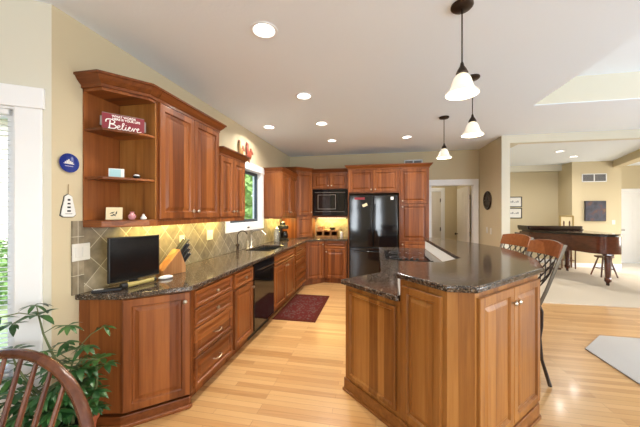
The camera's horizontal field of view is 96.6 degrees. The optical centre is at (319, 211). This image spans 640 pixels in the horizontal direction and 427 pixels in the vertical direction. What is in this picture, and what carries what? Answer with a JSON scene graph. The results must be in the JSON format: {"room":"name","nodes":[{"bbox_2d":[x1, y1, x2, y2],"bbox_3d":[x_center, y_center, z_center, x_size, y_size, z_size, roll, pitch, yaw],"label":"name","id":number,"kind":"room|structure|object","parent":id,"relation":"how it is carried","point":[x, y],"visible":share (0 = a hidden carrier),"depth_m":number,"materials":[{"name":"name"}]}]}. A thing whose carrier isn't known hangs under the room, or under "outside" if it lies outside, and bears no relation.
{"room":"kitchen","nodes":[
{"label":"kitchen","id":0,"kind":"room"},
{"bbox_2d":[0,0,51,423],"bbox_3d":[-2.421,0.090,1.504,1.600,2.750,0.140,0,0,-24],"label":"wall","id":1,"kind":"structure","parent":0,"point":[25,25],"depth_m":1.74,"materials":[{"name":"beige paint"}]},
{"bbox_2d":[0,83,44,402],"bbox_3d":[-2.377,0.185,1.509,1.459,1.870,0.166,0,0,-24],"label":"window","id":2,"kind":"structure","parent":1,"relation":"in","point":[25,208],"depth_m":1.71,"materials":[{"name":"white"}]},
{"bbox_2d":[0,108,10,376],"bbox_3d":[-2.366,0.180,1.478,1.120,1.585,0.033,0,0,-24],"label":"window blind","id":3,"kind":"object","parent":2,"relation":"attached to","point":[3,111],"visible":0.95,"depth_m":1.69,"materials":[{"name":"white"}]},
{"bbox_2d":[52,5,289,383],"bbox_3d":[-1.239,0.090,4.274,0.140,2.750,5.090,0,0,11],"label":"wall","id":4,"kind":"structure","parent":0,"point":[75,47],"depth_m":1.89,"materials":[{"name":"beige paint"}]},
{"bbox_2d":[59,184,75,216],"bbox_3d":[-1.637,-0.073,1.853,0.014,0.214,0.098,0,0,11],"label":"plaque","id":5,"kind":"object","parent":4,"relation":"attached to","point":[67,209],"visible":1,"depth_m":1.84,"materials":[{"name":"white ceramic"}]},
{"bbox_2d":[59,153,78,172],"bbox_3d":[-1.635,-0.319,1.856,0.015,0.124,0.124,0,0,11],"label":"decorative plate","id":6,"kind":"object","parent":4,"relation":"attached to","point":[68,162],"visible":1,"depth_m":1.85,"materials":[{"name":"blue ceramic"}]},
{"bbox_2d":[71,221,83,295],"bbox_3d":[-1.625,0.305,1.912,0.013,0.491,0.075,0,0,11],"label":"backsplash","id":7,"kind":"structure","parent":4,"relation":"attached to","point":[77,229],"depth_m":1.90,"materials":[{"name":"tile"}]},
{"bbox_2d":[72,243,89,261],"bbox_3d":[-1.612,0.270,1.925,0.009,0.115,0.118,0,0,11],"label":"light switch","id":8,"kind":"object","parent":4,"relation":"attached to","point":[81,251],"visible":1,"depth_m":1.92,"materials":[{"name":"white plastic"}]},
{"bbox_2d":[73,69,163,227],"bbox_3d":[-1.410,-0.412,2.023,0.391,1.034,0.351,0,0,11],"label":"corner shelf unit","id":9,"kind":"object","parent":4,"relation":"attached to","point":[104,149],"visible":0.98,"depth_m":2.09,"materials":[{"name":"brown wood"}]},
{"bbox_2d":[106,207,122,219],"bbox_3d":[-1.463,0.011,2.027,0.096,0.089,0.030,0,0,-31],"label":"ornament","id":10,"kind":"object","parent":9,"relation":"on","point":[112,213],"visible":1,"depth_m":2.02,"materials":[{"name":"beige ceramic"}]},
{"bbox_2d":[109,168,123,176],"bbox_3d":[-1.438,-0.275,2.014,0.090,0.062,0.018,0,0,-34],"label":"block","id":11,"kind":"object","parent":9,"relation":"on","point":[113,172],"visible":0.82,"depth_m":2.01,"materials":[{"name":"white ceramic"}]},
{"bbox_2d":[100,112,145,132],"bbox_3d":[-1.407,-0.632,2.044,0.272,0.116,0.021,0,0,-41],"label":"wooden sign","id":12,"kind":"object","parent":9,"relation":"on","point":[107,120],"visible":1,"depth_m":2.03,"materials":[{"name":"red paint"}]},
{"bbox_2d":[128,212,135,219],"bbox_3d":[-1.370,0.027,2.078,0.052,0.058,0.052,0,0,11],"label":"vase","id":13,"kind":"object","parent":9,"relation":"on","point":[131,216],"visible":1,"depth_m":2.06,"materials":[{"name":"pink ceramic"}]},
{"bbox_2d":[140,214,146,219],"bbox_3d":[-1.311,0.035,2.118,0.042,0.043,0.042,0,0,11],"label":"bird ornament","id":14,"kind":"object","parent":9,"relation":"on","point":[143,217],"visible":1,"depth_m":2.11,"materials":[{"name":"white ceramic"}]},
{"bbox_2d":[84,219,281,291],"bbox_3d":[-1.158,0.328,4.294,0.012,0.446,4.780,0,0,11],"label":"backsplash","id":15,"kind":"structure","parent":4,"relation":"attached to","point":[95,268],"depth_m":2.82,"materials":[{"name":"tile"}]},
{"bbox_2d":[156,90,226,225],"bbox_3d":[-1.286,-0.412,2.654,0.391,1.034,0.930,0,0,11],"label":"upper cabinet","id":16,"kind":"object","parent":4,"relation":"attached to","point":[187,138],"visible":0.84,"depth_m":2.46,"materials":[{"name":"brown wood"}]},
{"bbox_2d":[207,230,212,239],"bbox_3d":[-1.319,0.275,3.418,0.008,0.115,0.118,0,0,11],"label":"wall socket","id":17,"kind":"object","parent":4,"relation":"attached to","point":[209,232],"visible":1,"depth_m":3.40,"materials":[{"name":"beige plastic"}]},
{"bbox_2d":[218,146,250,221],"bbox_3d":[-1.144,-0.297,3.376,0.391,0.804,0.660,0,0,11],"label":"upper cabinet","id":18,"kind":"object","parent":4,"relation":"attached to","point":[231,162],"visible":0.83,"depth_m":3.26,"materials":[{"name":"brown wood"}]},
{"bbox_2d":[238,140,244,153],"bbox_3d":[-1.158,-0.913,4.228,0.034,0.278,0.212,0,0,11],"label":"figurine","id":19,"kind":"object","parent":18,"relation":"on","point":[240,149],"visible":0.88,"depth_m":4.16,"materials":[{"name":"orange ceramic"}]},
{"bbox_2d":[246,142,252,163],"bbox_3d":[-1.104,-0.913,4.487,0.040,0.326,0.250,0,0,11],"label":"figurine","id":20,"kind":"object","parent":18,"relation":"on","point":[248,153],"visible":0.96,"depth_m":4.41,"materials":[{"name":"red"}]},
{"bbox_2d":[225,162,263,232],"bbox_3d":[-1.195,-0.245,4.434,0.166,1.060,1.324,0,0,11],"label":"window","id":21,"kind":"structure","parent":4,"relation":"in","point":[253,170],"depth_m":4.86,"materials":[{"name":"white wood"}]},
{"bbox_2d":[264,167,298,218],"bbox_3d":[-0.728,-0.332,5.495,0.391,0.903,1.028,0,0,11],"label":"upper cabinet","id":22,"kind":"object","parent":4,"relation":"attached to","point":[280,183],"visible":0.98,"depth_m":5.08,"materials":[{"name":"brown wood"}]},
{"bbox_2d":[282,167,314,237],"bbox_3d":[-0.442,-0.196,6.239,0.638,1.490,0.658,0,0,11],"label":"upper cabinet","id":23,"kind":"object","parent":4,"relation":"attached to","point":[303,225],"visible":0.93,"depth_m":6.05,"materials":[{"name":"brown wood"}]},
{"bbox_2d":[35,0,639,156],"bbox_3d":[1.353,-1.450,1.441,9.300,0.330,9.550,0,0,11],"label":"ceiling","id":24,"kind":"structure","parent":0,"point":[378,72],"depth_m":2.47,"materials":[{"name":"white paint"}]},
{"bbox_2d":[250,21,277,38],"bbox_3d":[-0.395,-1.326,2.014,0.192,0.098,0.192,0,0,11],"label":"recessed light","id":25,"kind":"object","parent":24,"relation":"in","point":[260,29],"visible":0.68,"depth_m":2.04,"materials":[{"name":"white"}]},
{"bbox_2d":[263,125,274,128],"bbox_3d":[-0.771,-1.326,4.308,0.192,0.098,0.192,0,0,11],"label":"recessed light","id":26,"kind":"object","parent":24,"relation":"in","point":[264,126],"visible":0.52,"depth_m":4.34,"materials":[{"name":"white"}]},
{"bbox_2d":[295,92,312,99],"bbox_3d":[-0.178,-1.326,3.158,0.192,0.098,0.192,0,0,11],"label":"recessed light","id":27,"kind":"object","parent":24,"relation":"in","point":[302,96],"visible":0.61,"depth_m":3.20,"materials":[{"name":"white"}]},
{"bbox_2d":[315,121,327,125],"bbox_3d":[0.022,-1.326,4.138,0.192,0.098,0.192,0,0,11],"label":"recessed light","id":28,"kind":"object","parent":24,"relation":"in","point":[321,123],"visible":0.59,"depth_m":4.18,"materials":[{"name":"white"}]},
{"bbox_2d":[436,115,451,158],"bbox_3d":[1.678,-1.007,3.855,0.195,0.554,0.195,0,0,11],"label":"pendant lamp","id":29,"kind":"object","parent":24,"relation":"hanging from","point":[444,154],"visible":1,"depth_m":3.82,"materials":[{"name":"white glass"}]},
{"bbox_2d":[445,0,479,100],"bbox_3d":[0.882,-1.007,1.769,0.195,0.554,0.195,0,0,11],"label":"pendant lamp","id":30,"kind":"object","parent":24,"relation":"hanging from","point":[463,87],"visible":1,"depth_m":1.76,"materials":[{"name":"white glass"}]},
{"bbox_2d":[461,74,483,137],"bbox_3d":[1.451,-1.007,2.713,0.195,0.554,0.195,0,0,11],"label":"pendant lamp","id":31,"kind":"object","parent":24,"relation":"hanging from","point":[472,130],"visible":0.95,"depth_m":2.69,"materials":[{"name":"white glass"}]},
{"bbox_2d":[346,285,399,417],"bbox_3d":[0.862,1.027,3.115,0.980,0.876,2.555,0,0,11],"label":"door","id":32,"kind":"structure","parent":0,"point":[396,303],"depth_m":1.99,"materials":[{"name":"brown wood"}]},
{"bbox_2d":[290,150,478,179],"bbox_3d":[1.296,0.090,6.309,4.050,2.750,0.120,0,0,11],"label":"wall","id":33,"kind":"structure","parent":0,"point":[463,164],"depth_m":6.08,"materials":[{"name":"beige paint"}]},
{"bbox_2d":[312,216,347,217],"bbox_3d":[0.244,0.101,6.276,0.782,0.038,0.310,0,0,11],"label":"shelf","id":34,"kind":"object","parent":33,"relation":"attached to","point":[312,216],"visible":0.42,"depth_m":6.12,"materials":[{"name":"brown wood"}]},
{"bbox_2d":[313,189,347,215],"bbox_3d":[0.242,-0.203,6.260,0.740,0.565,0.351,0,0,11],"label":"microwave","id":35,"kind":"object","parent":34,"relation":"on","point":[326,202],"visible":1,"depth_m":6.09,"materials":[{"name":"black metal"}]},
{"bbox_2d":[312,168,347,189],"bbox_3d":[0.239,-0.707,6.248,0.780,0.434,0.377,0,0,11],"label":"upper cabinet","id":36,"kind":"object","parent":33,"relation":"attached to","point":[334,178],"visible":0.84,"depth_m":6.10,"materials":[{"name":"brown wood"}]},
{"bbox_2d":[315,218,347,236],"bbox_3d":[-0.004,0.308,6.497,1.402,0.486,0.012,0,0,11],"label":"backsplash","id":37,"kind":"structure","parent":33,"relation":"attached to","point":[339,223],"depth_m":6.42,"materials":[{"name":"tile"}]},
{"bbox_2d":[404,159,422,162],"bbox_3d":[2.000,-1.055,6.105,0.380,0.130,0.008,0,0,11],"label":"air vent","id":38,"kind":"object","parent":33,"relation":"in","point":[419,160],"visible":0.56,"depth_m":6.10,"materials":[{"name":"white metal"}]},
{"bbox_2d":[429,179,478,243],"bbox_3d":[2.771,0.393,6.013,1.010,2.145,0.152,0,0,11],"label":"trim","id":39,"kind":"structure","parent":33,"relation":"attached to","point":[474,183],"depth_m":5.92,"materials":[{"name":"white wood"}]},
{"bbox_2d":[455,186,469,241],"bbox_3d":[3.217,0.455,6.415,0.182,2.000,0.800,0,0,11],"label":"door","id":40,"kind":"structure","parent":33,"relation":"in","point":[463,194],"depth_m":6.31,"materials":[{"name":"beige paint"}]},
{"bbox_2d":[133,263,639,426],"bbox_3d":[2.952,1.509,2.834,11.900,0.112,12.900,0,0,11],"label":"floor","id":41,"kind":"structure","parent":0,"point":[288,373],"depth_m":2.62,"materials":[{"name":"brown wood"}]},
{"bbox_2d":[0,348,94,426],"bbox_3d":[-1.024,0.958,0.691,0.721,1.010,0.551,0,0,2],"label":"dining chair","id":42,"kind":"object","parent":41,"relation":"on","point":[69,384],"visible":1,"depth_m":0.91,"materials":[{"name":"brown wood"}]},
{"bbox_2d":[0,303,119,426],"bbox_3d":[-1.544,0.999,1.526,0.752,0.932,0.469,0,0,-24],"label":"potted schefflera","id":43,"kind":"object","parent":41,"relation":"on","point":[66,417],"visible":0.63,"depth_m":1.58,"materials":[{"name":"green plant"}]},
{"bbox_2d":[38,413,99,426],"bbox_3d":[-1.431,1.320,1.637,0.272,0.290,0.272,0,0,11],"label":"pot","id":44,"kind":"object","parent":41,"relation":"on","point":[74,422],"depth_m":1.60,"materials":[{"name":"brown ceramic"}]},
{"bbox_2d":[79,291,191,426],"bbox_3d":[-1.296,1.027,2.026,0.613,0.876,0.373,0,0,11],"label":"base cabinet","id":45,"kind":"object","parent":41,"relation":"on","point":[150,342],"visible":0.79,"depth_m":1.97,"materials":[{"name":"brown wood"}]},
{"bbox_2d":[189,274,232,396],"bbox_3d":[-1.179,1.027,2.512,0.654,0.876,0.622,0,0,11],"label":"base cabinet","id":46,"kind":"object","parent":41,"relation":"on","point":[211,303],"visible":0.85,"depth_m":2.38,"materials":[{"name":"brown wood"}]},
{"bbox_2d":[226,265,254,361],"bbox_3d":[-1.076,1.027,3.046,0.649,0.876,0.461,0,0,11],"label":"base cabinet","id":47,"kind":"object","parent":41,"relation":"on","point":[243,286],"visible":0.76,"depth_m":2.94,"materials":[{"name":"brown wood"}]},
{"bbox_2d":[247,256,274,340],"bbox_3d":[-0.964,1.029,3.586,0.662,0.872,0.632,0,0,11],"label":"dishwasher","id":48,"kind":"object","parent":41,"relation":"on","point":[263,271],"visible":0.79,"depth_m":3.46,"materials":[{"name":"black metal"}]},
{"bbox_2d":[268,247,294,319],"bbox_3d":[-0.807,1.027,4.415,0.649,0.876,1.046,0,0,11],"label":"base cabinet","id":49,"kind":"object","parent":41,"relation":"on","point":[284,265],"visible":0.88,"depth_m":4.29,"materials":[{"name":"brown wood"}]},
{"bbox_2d":[291,243,305,296],"bbox_3d":[-0.630,1.027,5.306,0.654,0.876,0.766,0,0,11],"label":"base cabinet","id":50,"kind":"object","parent":41,"relation":"on","point":[300,250],"visible":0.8,"depth_m":5.20,"materials":[{"name":"brown wood"}]},
{"bbox_2d":[272,294,329,322],"bbox_3d":[-0.242,1.460,4.420,0.600,0.008,1.200,0,0,11],"label":"kitchen rug","id":51,"kind":"object","parent":41,"relation":"on","point":[302,307],"visible":1,"depth_m":4.30,"materials":[{"name":"red fabric"}]},
{"bbox_2d":[302,241,323,285],"bbox_3d":[-0.338,1.027,6.101,0.923,0.876,0.915,0,0,11],"label":"base cabinet","id":52,"kind":"object","parent":41,"relation":"on","point":[314,257],"visible":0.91,"depth_m":5.74,"materials":[{"name":"brown wood"}]},
{"bbox_2d":[75,236,347,299],"bbox_3d":[-0.488,0.570,4.128,1.389,0.037,4.820,0,0,11],"label":"countertop","id":53,"kind":"structure","parent":52,"relation":"on","point":[198,274],"depth_m":2.57,"materials":[{"name":"stone"}]},
{"bbox_2d":[91,287,121,293],"bbox_3d":[-1.477,0.540,1.977,0.170,0.020,0.044,0,0,-29],"label":"remote control","id":54,"kind":"object","parent":53,"relation":"on","point":[114,288],"visible":1,"depth_m":1.96,"materials":[{"name":"black plastic"}]},
{"bbox_2d":[107,234,158,283],"bbox_3d":[-1.442,0.368,2.213,0.095,0.365,0.384,0,0,26],"label":"screen","id":55,"kind":"object","parent":53,"relation":"on","point":[131,258],"visible":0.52,"depth_m":2.18,"materials":[{"name":"black plastic"}]},
{"bbox_2d":[119,277,156,288],"bbox_3d":[-1.360,0.529,2.143,0.041,0.042,0.260,0,0,25],"label":"flashlight","id":56,"kind":"object","parent":53,"relation":"on","point":[133,283],"visible":0.98,"depth_m":2.11,"materials":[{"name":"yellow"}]},
{"bbox_2d":[158,275,172,278],"bbox_3d":[-1.271,0.536,2.349,0.061,0.032,0.114,0,0,41],"label":"computer mouse","id":57,"kind":"object","parent":53,"relation":"on","point":[163,276],"visible":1,"depth_m":2.33,"materials":[{"name":"white plastic"}]},
{"bbox_2d":[156,238,190,275],"bbox_3d":[-1.312,0.399,2.577,0.100,0.303,0.290,0,0,26],"label":"knife block","id":58,"kind":"object","parent":53,"relation":"on","point":[174,263],"visible":0.98,"depth_m":2.55,"materials":[{"name":"brown wood"}]},
{"bbox_2d":[235,230,246,251],"bbox_3d":[-1.080,0.403,3.957,0.180,0.296,0.084,0,0,11],"label":"filter faucet","id":59,"kind":"object","parent":53,"relation":"on","point":[237,245],"visible":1,"depth_m":3.94,"materials":[{"name":"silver metal"}]},
{"bbox_2d":[246,229,265,248],"bbox_3d":[-0.994,0.407,4.345,0.262,0.288,0.241,0,0,35],"label":"faucet","id":60,"kind":"object","parent":53,"relation":"on","point":[263,232],"visible":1,"depth_m":4.38,"materials":[{"name":"silver metal"}]},
{"bbox_2d":[251,247,279,250],"bbox_3d":[-0.832,0.667,4.403,0.410,0.156,0.750,0,0,11],"label":"sink","id":61,"kind":"object","parent":53,"relation":"in","point":[261,248],"visible":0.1,"depth_m":4.74,"materials":[{"name":"black"}]},
{"bbox_2d":[274,227,278,241],"bbox_3d":[-0.796,0.408,5.232,0.104,0.285,0.104,0,0,11],"label":"glass jar","id":62,"kind":"object","parent":53,"relation":"on","point":[276,231],"visible":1,"depth_m":5.19,"materials":[{"name":"glass"}]},
{"bbox_2d":[277,222,288,240],"bbox_3d":[-0.723,0.370,5.574,0.192,0.360,0.160,0,0,11],"label":"coffee maker","id":63,"kind":"object","parent":53,"relation":"on","point":[283,235],"visible":0.91,"depth_m":5.51,"materials":[{"name":"black"}]},
{"bbox_2d":[316,229,337,236],"bbox_3d":[0.160,0.470,6.282,0.472,0.160,0.191,0,0,11],"label":"box","id":64,"kind":"object","parent":53,"relation":"on","point":[326,232],"visible":1,"depth_m":6.21,"materials":[{"name":"brown wood"}]},
{"bbox_2d":[324,240,347,282],"bbox_3d":[0.364,1.027,6.093,0.478,0.876,0.659,0,0,11],"label":"base cabinet","id":65,"kind":"object","parent":41,"relation":"on","point":[335,252],"visible":0.82,"depth_m":5.81,"materials":[{"name":"brown wood"}]},
{"bbox_2d":[345,164,398,277],"bbox_3d":[1.078,0.263,5.943,1.060,2.404,0.662,0,0,11],"label":"tall cabinet","id":66,"kind":"object","parent":41,"relation":"on","point":[369,179],"visible":0.98,"depth_m":5.66,"materials":[{"name":"brown wood"}]},
{"bbox_2d":[349,195,397,277],"bbox_3d":[1.098,0.555,5.875,0.940,1.780,0.767,0,0,11],"label":"refrigerator","id":67,"kind":"object","parent":41,"relation":"on","point":[373,226],"visible":0.83,"depth_m":5.58,"materials":[{"name":"black metal"}]},
{"bbox_2d":[397,162,432,248],"bbox_3d":[1.903,0.263,5.780,0.618,2.404,0.662,0,0,11],"label":"pantry cabinet","id":68,"kind":"object","parent":41,"relation":"on","point":[413,195],"visible":0.76,"depth_m":5.51,"materials":[{"name":"brown wood"}]},
{"bbox_2d":[342,241,540,426],"bbox_3d":[1.024,0.950,2.935,1.422,1.030,2.845,0,0,11],"label":"base cabinet","id":69,"kind":"object","parent":41,"relation":"on","point":[428,357],"visible":0.97,"depth_m":1.75,"materials":[{"name":"brown wood"}]},
{"bbox_2d":[341,247,440,300],"bbox_3d":[0.841,0.570,3.140,1.001,0.037,2.633,0,0,11],"label":"countertop","id":70,"kind":"structure","parent":69,"relation":"on","point":[384,283],"depth_m":2.33,"materials":[{"name":"brown stone"}]},
{"bbox_2d":[384,250,432,260],"bbox_3d":[1.088,0.539,3.618,0.520,0.022,0.800,0,0,11],"label":"cooktop","id":71,"kind":"object","parent":70,"relation":"in","point":[389,254],"visible":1,"depth_m":3.57,"materials":[{"name":"black glass"}]},
{"bbox_2d":[396,238,544,293],"bbox_3d":[1.467,0.415,2.869,1.053,0.037,3.074,0,0,25],"label":"countertop","id":72,"kind":"structure","parent":69,"relation":"on","point":[476,268],"depth_m":2.00,"materials":[{"name":"brown stone"}]},
{"bbox_2d":[500,234,533,254],"bbox_3d":[1.989,0.854,3.276,0.643,1.206,0.486,0,0,-3],"label":"bar stool","id":73,"kind":"object","parent":41,"relation":"on","point":[520,240],"visible":0.29,"depth_m":3.28,"materials":[{"name":"brown wood"}]},
{"bbox_2d":[527,239,566,386],"bbox_3d":[1.776,0.854,2.622,0.643,1.206,0.486,0,0,7],"label":"bar stool","id":74,"kind":"object","parent":41,"relation":"on","point":[553,248],"visible":0.38,"depth_m":2.44,"materials":[{"name":"brown wood"}]},
{"bbox_2d":[559,216,575,268],"bbox_3d":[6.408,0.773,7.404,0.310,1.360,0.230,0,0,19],"label":"chair","id":75,"kind":"object","parent":41,"relation":"on","point":[563,220],"visible":0.31,"depth_m":7.39,"materials":[{"name":"brown wood"}]},
{"bbox_2d":[514,225,622,285],"bbox_3d":[5.565,0.893,6.419,1.205,1.120,1.973,0,0,7],"label":"grand piano","id":76,"kind":"object","parent":41,"relation":"on","point":[576,238],"visible":0.8,"depth_m":5.91,"materials":[{"name":"brown wood"}]},
{"bbox_2d":[590,255,617,277],"bbox_3d":[6.411,1.218,6.435,0.340,0.470,0.340,0,0,11],"label":"wooden stool","id":77,"kind":"object","parent":41,"relation":"on","point":[597,256],"visible":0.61,"depth_m":6.37,"materials":[{"name":"brown wood"}]},
{"bbox_2d":[585,335,639,384],"bbox_3d":[3.885,1.459,0.475,3.060,0.012,5.430,0,0,11],"label":"carpet","id":78,"kind":"object","parent":41,"relation":"on","point":[621,353],"visible":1,"depth_m":2.95,"materials":[{"name":"white carpet"}]},
{"bbox_2d":[432,186,456,240],"bbox_3d":[2.788,0.215,7.860,1.840,2.500,0.100,0,0,11],"label":"wall","id":79,"kind":"structure","parent":0,"point":[450,191],"depth_m":7.67,"materials":[{"name":"beige paint"}]},
{"bbox_2d":[432,192,440,238],"bbox_3d":[2.923,0.450,7.823,0.735,2.010,0.182,0,0,11],"label":"door","id":80,"kind":"structure","parent":79,"relation":"in","point":[436,196],"depth_m":7.76,"materials":[{"name":"beige paint"}]},
{"bbox_2d":[432,188,444,238],"bbox_3d":[2.926,0.405,7.837,0.920,2.120,0.152,0,0,11],"label":"trim","id":81,"kind":"structure","parent":79,"relation":"attached to","point":[442,190],"depth_m":7.69,"materials":[{"name":"white wood"}]},
{"bbox_2d":[457,186,470,241],"bbox_3d":[3.663,0.040,7.387,0.060,2.850,2.910,0,0,11],"label":"wall","id":82,"kind":"structure","parent":0,"point":[458,187],"depth_m":6.58,"materials":[{"name":"beige paint"}]},
{"bbox_2d":[479,137,500,246],"bbox_3d":[3.237,0.090,5.377,0.120,2.750,1.200,0,0,11],"label":"wall pier","id":83,"kind":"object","parent":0,"point":[490,154],"visible":0.57,"depth_m":5.23,"materials":[{"name":"beige paint"}]},
{"bbox_2d":[483,191,491,209],"bbox_3d":[3.179,-0.218,5.393,0.100,0.360,0.360,0,0,11],"label":"wall clock","id":84,"kind":"object","parent":83,"relation":"attached to","point":[487,199],"visible":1,"depth_m":5.39,"materials":[{"name":"brown metal"}]},
{"bbox_2d":[510,172,557,258],"bbox_3d":[5.384,0.040,8.471,2.900,2.850,0.120,0,0,11],"label":"wall","id":85,"kind":"structure","parent":0,"point":[538,191],"depth_m":8.24,"materials":[{"name":"beige paint"}]},
{"bbox_2d":[510,197,521,206],"bbox_3d":[5.586,-0.295,8.357,0.600,0.300,0.025,0,0,11],"label":"framed print","id":86,"kind":"object","parent":85,"relation":"attached to","point":[514,201],"visible":0.55,"depth_m":8.33,"materials":[{"name":"black"}]},
{"bbox_2d":[510,208,521,217],"bbox_3d":[5.586,0.035,8.357,0.600,0.300,0.025,0,0,11],"label":"framed print","id":87,"kind":"object","parent":85,"relation":"attached to","point":[514,212],"visible":0.55,"depth_m":8.33,"materials":[{"name":"black"}]},
{"bbox_2d":[510,144,561,172],"bbox_3d":[5.000,-1.240,6.513,2.900,0.170,3.870,0,0,11],"label":"ceiling","id":88,"kind":"structure","parent":0,"point":[532,168],"depth_m":8.10,"materials":[{"name":"beige paint"}]},
{"bbox_2d":[510,139,639,165],"bbox_3d":[6.583,-1.330,6.431,6.160,0.010,4.440,0,0,11],"label":"ceiling","id":89,"kind":"structure","parent":0,"point":[539,153],"depth_m":6.35,"materials":[{"name":"white paint"}]},
{"bbox_2d":[510,129,639,144],"bbox_3d":[4.909,-1.270,4.498,3.500,0.230,0.120,0,0,11],"label":"wall header","id":90,"kind":"structure","parent":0,"point":[615,134],"depth_m":4.60,"materials":[{"name":"beige paint"}]},
{"bbox_2d":[501,135,509,249],"bbox_3d":[3.121,0.090,4.791,0.127,2.750,0.015,0,0,11],"label":"trim","id":91,"kind":"structure","parent":90,"relation":"attached to","point":[505,140],"depth_m":4.79,"materials":[{"name":"beige paint"}]},
{"bbox_2d":[613,149,639,166],"bbox_3d":[6.780,-1.240,5.889,0.344,0.170,3.488,0,0,28],"label":"ceiling beam","id":92,"kind":"structure","parent":90,"relation":"attached to","point":[634,157],"depth_m":6.61,"materials":[{"name":"beige paint"}]},
{"bbox_2d":[558,161,620,263],"bbox_3d":[7.320,0.040,7.948,1.100,2.850,1.020,0,0,11],"label":"wall","id":93,"kind":"structure","parent":0,"point":[572,192],"depth_m":7.48,"materials":[{"name":"beige paint"}]},
{"bbox_2d":[560,261,621,268],"bbox_3d":[7.269,1.405,7.731,1.115,0.120,0.605,0,0,11],"label":"baseboard","id":94,"kind":"structure","parent":93,"relation":"attached to","point":[617,266],"depth_m":7.46,"materials":[{"name":"white wood"}]},
{"bbox_2d":[582,173,606,181],"bbox_3d":[7.172,-0.895,7.453,0.560,0.220,0.008,0,0,11],"label":"wall vent","id":95,"kind":"object","parent":93,"relation":"attached to","point":[599,177],"visible":1,"depth_m":7.45,"materials":[{"name":"white metal"}]},
{"bbox_2d":[584,201,605,220],"bbox_3d":[7.179,-0.025,7.437,0.470,0.530,0.037,0,0,11],"label":"painting","id":96,"kind":"object","parent":93,"relation":"attached to","point":[593,210],"visible":1,"depth_m":7.42,"materials":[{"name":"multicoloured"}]},
{"bbox_2d":[577,33,639,75],"bbox_3d":[3.641,-1.615,0.635,3.300,0.040,5.250,0,0,11],"label":"ceiling","id":97,"kind":"structure","parent":0,"point":[626,58],"depth_m":3.02,"materials":[{"name":"white paint"}]},
{"bbox_2d":[621,165,639,188],"bbox_3d":[8.996,0.040,8.179,2.100,2.850,0.120,0,0,11],"label":"wall","id":98,"kind":"structure","parent":0,"point":[630,175],"depth_m":8.14,"materials":[{"name":"beige paint"}]},
{"bbox_2d":[621,192,639,262],"bbox_3d":[8.982,0.445,8.161,0.890,2.020,0.174,0,0,11],"label":"door","id":99,"kind":"structure","parent":98,"relation":"in","point":[630,201],"depth_m":8.16,"materials":[{"name":"white wood"}]},
{"bbox_2d":[621,189,639,191],"bbox_3d":[8.985,0.400,8.175,1.080,2.130,0.152,0,0,11],"label":"trim","id":100,"kind":"structure","parent":98,"relation":"attached to","point":[622,190],"depth_m":8.12,"materials":[{"name":"white wood"}]},
{"label":"outside","id":101,"kind":"structure","parent":0,"visible":0},
{"bbox_2d":[0,270,7,364],"bbox_3d":[-19.740,1.865,8.974,37.800,0.100,70.000,0,0,11],"label":"ground","id":102,"kind":"structure","parent":101,"point":[6,302],"depth_m":4.58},
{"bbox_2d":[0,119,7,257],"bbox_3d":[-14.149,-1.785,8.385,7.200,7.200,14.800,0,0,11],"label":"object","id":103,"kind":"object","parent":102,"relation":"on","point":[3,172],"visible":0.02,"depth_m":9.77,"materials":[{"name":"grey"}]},
{"bbox_2d":[0,237,7,304],"bbox_3d":[-6.219,1.155,5.613,1.820,1.343,1.820,0,0,11],"label":"shrub","id":104,"kind":"object","parent":102,"relation":"on","point":[4,251],"visible":0.12,"depth_m":5.39,"materials":[{"name":"green plant"}]},
{"bbox_2d":[244,174,252,218],"bbox_3d":[-3.449,-0.818,11.372,3.971,5.279,3.907,0,0,11],"label":"tree","id":105,"kind":"object","parent":102,"relation":"on","point":[248,179],"visible":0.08,"depth_m":10.74,"materials":[{"name":"green plant"}]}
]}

